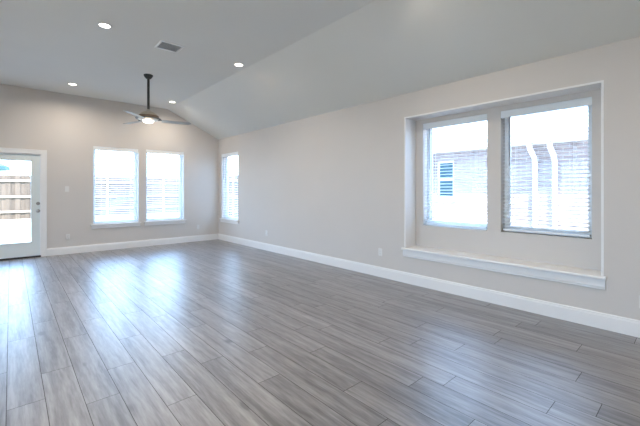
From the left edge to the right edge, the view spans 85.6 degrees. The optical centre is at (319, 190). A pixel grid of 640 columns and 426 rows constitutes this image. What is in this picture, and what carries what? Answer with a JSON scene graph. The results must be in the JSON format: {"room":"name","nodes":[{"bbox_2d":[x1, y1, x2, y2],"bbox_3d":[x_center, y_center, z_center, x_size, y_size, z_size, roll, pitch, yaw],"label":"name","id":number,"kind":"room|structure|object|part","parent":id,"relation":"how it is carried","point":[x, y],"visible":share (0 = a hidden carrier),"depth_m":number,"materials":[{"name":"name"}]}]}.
{"room":"empty living room","nodes":[
{"label":"empty living room","id":0,"kind":"room"},
{"bbox_2d":[0,84,218,260],"bbox_3d":[-5.845,-0.350,6.964,7.981,3.380,0.200,0,0,-42],"label":"wall","id":1,"kind":"structure","parent":0,"point":[67,126],"depth_m":7.56,"materials":[{"name":"paint"}]},
{"bbox_2d":[0,147,46,260],"bbox_3d":[-6.059,0.258,6.758,1.113,2.164,0.280,0,0,-42],"label":"door","id":2,"kind":"structure","parent":1,"relation":"in","point":[37,247],"depth_m":6.95,"materials":[{"name":"white paint"}]},
{"bbox_3d":[-6.022,0.217,6.727,0.650,1.655,0.058,0,0,-42],"label":"glass trim","id":3,"kind":"part","parent":2,"relation":"part of","materials":[{"name":"glass"}]},
{"bbox_2d":[91,150,140,228],"bbox_3d":[-4.696,-0.072,7.954,1.010,1.824,0.227,0,0,-42],"label":"window","id":4,"kind":"structure","parent":1,"relation":"in","point":[125,224],"depth_m":7.88,"materials":[{"name":"white plastic"}]},
{"bbox_2d":[93,146,137,223],"bbox_3d":[-4.673,-0.122,7.929,0.906,1.722,0.072,0,0,-42],"label":"window blind","id":5,"kind":"object","parent":4,"relation":"attached to","point":[98,148],"visible":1,"depth_m":7.90,"materials":[{"name":"white plastic"}]},
{"bbox_3d":[-4.678,0.729,7.934,0.866,0.020,0.052,0,0,-42],"label":"rail","id":6,"kind":"part","parent":5,"relation":"part of","materials":[{"name":"white plastic"}]},
{"bbox_3d":[-4.676,0.754,7.932,1.010,0.026,0.167,0,0,-42],"label":"sill","id":7,"kind":"part","parent":4,"relation":"part of","materials":[{"name":"white paint"}]},
{"bbox_2d":[47,234,217,255],"bbox_3d":[-4.194,1.262,8.297,3.712,0.155,0.016,0,0,-42],"label":"baseboard","id":8,"kind":"structure","parent":1,"relation":"attached to","point":[152,242],"depth_m":8.02,"materials":[{"name":"white paint"}]},
{"bbox_2d":[144,153,185,225],"bbox_3d":[-3.897,-0.077,8.669,0.998,1.834,0.227,0,0,-42],"label":"window","id":9,"kind":"structure","parent":1,"relation":"in","point":[161,222],"depth_m":8.68,"materials":[{"name":"white plastic"}]},
{"bbox_2d":[146,149,183,220],"bbox_3d":[-3.874,-0.127,8.644,0.894,1.732,0.072,0,0,-42],"label":"window blind","id":10,"kind":"object","parent":9,"relation":"attached to","point":[147,151],"visible":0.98,"depth_m":8.61,"materials":[{"name":"white plastic"}]},
{"bbox_3d":[-4.093,-0.111,8.458,0.003,1.664,0.057,0,0,-42],"label":"ladder cord","id":11,"kind":"part","parent":10,"relation":"part of","materials":[{"name":"white fabric"}]},
{"bbox_3d":[-3.880,0.729,8.650,0.854,0.020,0.052,0,0,-42],"label":"rail","id":12,"kind":"part","parent":10,"relation":"part of","materials":[{"name":"white plastic"}]},
{"bbox_3d":[-3.877,0.754,8.647,0.998,0.026,0.167,0,0,-42],"label":"sill","id":13,"kind":"part","parent":9,"relation":"part of","materials":[{"name":"white paint"}]},
{"bbox_2d":[0,239,639,425],"bbox_3d":[-1.914,1.400,2.573,8.381,0.120,11.987,0,0,-42],"label":"floor","id":14,"kind":"structure","parent":0,"point":[217,332],"depth_m":2.92,"materials":[{"name":"grey wood"}]},
{"bbox_2d":[0,0,639,139],"bbox_3d":[-1.914,-1.800,2.573,8.381,0.780,11.987,0,0,-42],"label":"ceiling","id":15,"kind":"structure","parent":0,"point":[301,59],"depth_m":4.46,"materials":[{"name":"paint"}]},
{"bbox_2d":[96,22,112,28],"bbox_3d":[-2.660,-2.037,4.269,0.176,0.006,0.176,0,0,-42],"label":"recessed light","id":16,"kind":"object","parent":15,"relation":"in","point":[100,24],"visible":1,"depth_m":4.26,"materials":[{"name":"plastic"}]},
{"bbox_2d":[123,74,190,124],"bbox_3d":[-2.998,-1.613,6.217,1.199,0.852,1.229,0,0,-42],"label":"ceiling fan","id":17,"kind":"object","parent":15,"relation":"hanging from","point":[147,116],"visible":1,"depth_m":6.07,"materials":[{"name":"metal"}]},
{"bbox_3d":[-3.028,-1.246,5.630,0.142,0.028,0.500,0,0,0],"label":"blade","id":18,"kind":"part","parent":17,"relation":"part of","materials":[{"name":"grey wood"}]},
{"bbox_3d":[-3.027,-1.213,6.095,0.192,0.052,0.192,0,0,-42],"label":"lamp shade","id":19,"kind":"part","parent":17,"relation":"part of","materials":[{"name":"white glass"}]},
{"bbox_3d":[-2.624,-1.246,6.326,0.500,0.028,0.142,0,0,-30],"label":"blade","id":20,"kind":"part","parent":17,"relation":"part of","materials":[{"name":"grey wood"}]},
{"bbox_2d":[154,40,183,52],"bbox_3d":[-2.134,-2.035,4.895,0.320,0.010,0.304,0,0,-42],"label":"ceiling vent","id":21,"kind":"object","parent":15,"relation":"in","point":[163,45],"visible":1,"depth_m":4.89,"materials":[{"name":"white metal"}]},
{"bbox_2d":[233,63,243,66],"bbox_3d":[-1.316,-2.037,5.600,0.176,0.006,0.176,0,0,-42],"label":"recessed light","id":22,"kind":"object","parent":15,"relation":"in","point":[234,64],"visible":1,"depth_m":5.58,"materials":[{"name":"plastic"}]},
{"bbox_2d":[219,36,639,319],"bbox_3d":[1.232,-0.035,5.389,0.464,2.750,11.587,0,0,-42],"label":"wall","id":23,"kind":"structure","parent":0,"point":[331,184],"depth_m":4.78,"materials":[{"name":"paint"}]},
{"bbox_2d":[219,157,238,223],"bbox_3d":[-2.322,-0.070,9.119,0.227,1.840,1.015,0,0,-42],"label":"window","id":24,"kind":"structure","parent":23,"relation":"in","point":[232,221],"depth_m":9.47,"materials":[{"name":"white plastic"}]},
{"bbox_2d":[222,152,237,219],"bbox_3d":[-2.347,-0.119,9.096,0.072,1.737,0.911,0,0,-42],"label":"window blind","id":25,"kind":"object","parent":24,"relation":"attached to","point":[233,153],"visible":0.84,"depth_m":9.08,"materials":[{"name":"white plastic"}]},
{"bbox_3d":[-2.144,-0.103,8.881,0.057,1.669,0.003,0,0,-42],"label":"ladder cord","id":26,"kind":"part","parent":25,"relation":"part of","materials":[{"name":"white fabric"}]},
{"bbox_3d":[-2.260,-0.113,9.174,0.060,1.754,0.914,0,0,-42],"label":"frame","id":27,"kind":"part","parent":24,"relation":"part of","materials":[{"name":"white plastic"}]},
{"bbox_2d":[378,248,381,255],"bbox_3d":[0.935,0.954,5.367,0.007,0.115,0.070,0,0,-42],"label":"power outlet","id":28,"kind":"object","parent":23,"relation":"attached to","point":[379,249],"visible":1,"depth_m":5.37,"materials":[{"name":"plastic"}]},
{"bbox_2d":[218,234,639,337],"bbox_3d":[1.048,1.262,5.235,0.016,0.155,11.571,0,0,-42],"label":"baseboard","id":29,"kind":"structure","parent":23,"relation":"attached to","point":[623,325],"depth_m":4.23,"materials":[{"name":"white paint"}]},
{"bbox_2d":[428,120,486,228],"bbox_3d":[1.948,-0.239,4.871,0.060,1.501,0.923,0,0,-42],"label":"window","id":30,"kind":"structure","parent":23,"relation":"in","point":[430,172],"depth_m":5.17,"materials":[{"name":"white plastic"}]},
{"bbox_2d":[423,114,486,228],"bbox_3d":[1.860,-0.248,4.792,0.072,1.480,0.920,0,0,-42],"label":"window blind","id":31,"kind":"object","parent":30,"relation":"attached to","point":[483,117],"visible":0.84,"depth_m":4.78,"materials":[{"name":"white plastic"}]},
{"bbox_3d":[1.665,-0.232,5.021,0.057,1.412,0.003,0,0,-42],"label":"ladder cord","id":32,"kind":"part","parent":31,"relation":"part of","materials":[{"name":"white fabric"}]},
{"bbox_3d":[1.866,0.482,4.798,0.052,0.020,0.880,0,0,-42],"label":"rail","id":33,"kind":"part","parent":31,"relation":"part of","materials":[{"name":"white plastic"}]},
{"bbox_2d":[401,246,605,289],"bbox_3d":[2.069,0.893,4.266,0.315,0.130,2.316,0,0,-42],"label":"window sill","id":34,"kind":"structure","parent":23,"relation":"attached to","point":[590,278],"depth_m":3.95,"materials":[{"name":"white paint"}]},
{"bbox_2d":[404,80,603,275],"bbox_3d":[2.088,-0.122,4.282,0.266,1.899,2.275,0,0,-42],"label":"trim","id":35,"kind":"structure","parent":23,"relation":"attached to","point":[410,121],"depth_m":4.71,"materials":[{"name":"white paint"}]},
{"bbox_2d":[505,105,591,237],"bbox_3d":[2.667,-0.239,4.067,0.060,1.501,0.907,0,0,-42],"label":"window","id":36,"kind":"structure","parent":23,"relation":"in","point":[508,171],"depth_m":4.06,"materials":[{"name":"white plastic"}]},
{"bbox_2d":[501,97,591,236],"bbox_3d":[2.579,-0.248,3.989,0.072,1.480,0.904,0,0,-42],"label":"window blind","id":37,"kind":"object","parent":36,"relation":"attached to","point":[586,101],"visible":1,"depth_m":3.95,"materials":[{"name":"white plastic"}]},
{"bbox_3d":[2.585,0.482,3.994,0.052,0.020,0.864,0,0,-42],"label":"rail","id":38,"kind":"part","parent":37,"relation":"part of","materials":[{"name":"white plastic"}]},
{"label":"outside","id":39,"kind":"structure","parent":0,"visible":0},
{"bbox_3d":[8.607,1.610,8.377,36.000,0.300,25.000,0,0,-42],"label":"patio","id":40,"kind":"object","parent":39,"visible":0},
{"bbox_2d":[434,113,587,230],"bbox_3d":[7.815,-0.340,9.546,10.020,3.720,17.600,0,0,-42],"label":"brick house","id":41,"kind":"structure","parent":40,"relation":"on","point":[566,186],"depth_m":6.95,"materials":[{"name":"white brick"}]},
{"bbox_3d":[2.983,0.215,8.227,0.080,0.090,0.600,0,0,-42],"label":"window sill","id":42,"kind":"part","parent":41,"relation":"part of","materials":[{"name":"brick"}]},
{"bbox_3d":[3.031,-0.270,8.271,0.010,0.780,0.340,0,0,-42],"label":"pane","id":43,"kind":"part","parent":41,"relation":"part of","materials":[{"name":"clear glass"}]},
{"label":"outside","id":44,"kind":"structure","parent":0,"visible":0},
{"bbox_2d":[0,213,178,242],"bbox_3d":[-19.349,1.290,29.109,70.000,0.340,50.813,0,0,-42],"label":"lawn","id":45,"kind":"structure","parent":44,"point":[13,230],"depth_m":11.62,"materials":[{"name":"white"}]},
{"bbox_2d":[0,163,9,170],"bbox_3d":[-14.085,-0.110,14.234,1.848,2.620,1.848,0,0,-31],"label":"patio umbrella","id":46,"kind":"object","parent":45,"relation":"on","point":[3,167],"visible":1,"depth_m":14.45,"materials":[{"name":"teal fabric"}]},
{"bbox_2d":[0,175,178,219],"bbox_3d":[-7.934,0.245,17.000,21.177,1.750,0.140,0,0,-42],"label":"wooden fence","id":47,"kind":"object","parent":45,"relation":"on","point":[15,191],"visible":0.16,"depth_m":13.81,"materials":[{"name":"brown wood"}]},
{"bbox_3d":[-7.949,-0.390,17.004,21.160,0.090,0.038,0,0,-42],"label":"rail","id":48,"kind":"part","parent":47,"relation":"part of","materials":[{"name":"white wood"}]},
{"bbox_3d":[-7.949,0.235,17.004,21.160,0.090,0.038,0,0,-42],"label":"rail","id":49,"kind":"part","parent":47,"relation":"part of","materials":[{"name":"white wood"}]},
{"bbox_3d":[-7.949,0.820,17.004,21.160,0.090,0.038,0,0,-42],"label":"rail","id":50,"kind":"part","parent":47,"relation":"part of","materials":[{"name":"white wood"}]},
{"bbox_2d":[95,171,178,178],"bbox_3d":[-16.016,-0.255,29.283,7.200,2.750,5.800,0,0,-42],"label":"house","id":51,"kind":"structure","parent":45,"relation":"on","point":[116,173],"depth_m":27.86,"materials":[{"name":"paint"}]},
{"bbox_2d":[229,175,236,216],"bbox_3d":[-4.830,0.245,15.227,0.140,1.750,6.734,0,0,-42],"label":"wooden fence","id":52,"kind":"object","parent":45,"relation":"on","point":[231,175],"visible":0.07,"depth_m":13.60,"materials":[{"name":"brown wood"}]},
{"bbox_3d":[-3.413,0.245,13.588,0.064,1.750,0.061,0,0,-42],"label":"post","id":53,"kind":"part","parent":52,"relation":"part of","materials":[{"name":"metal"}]}
]}

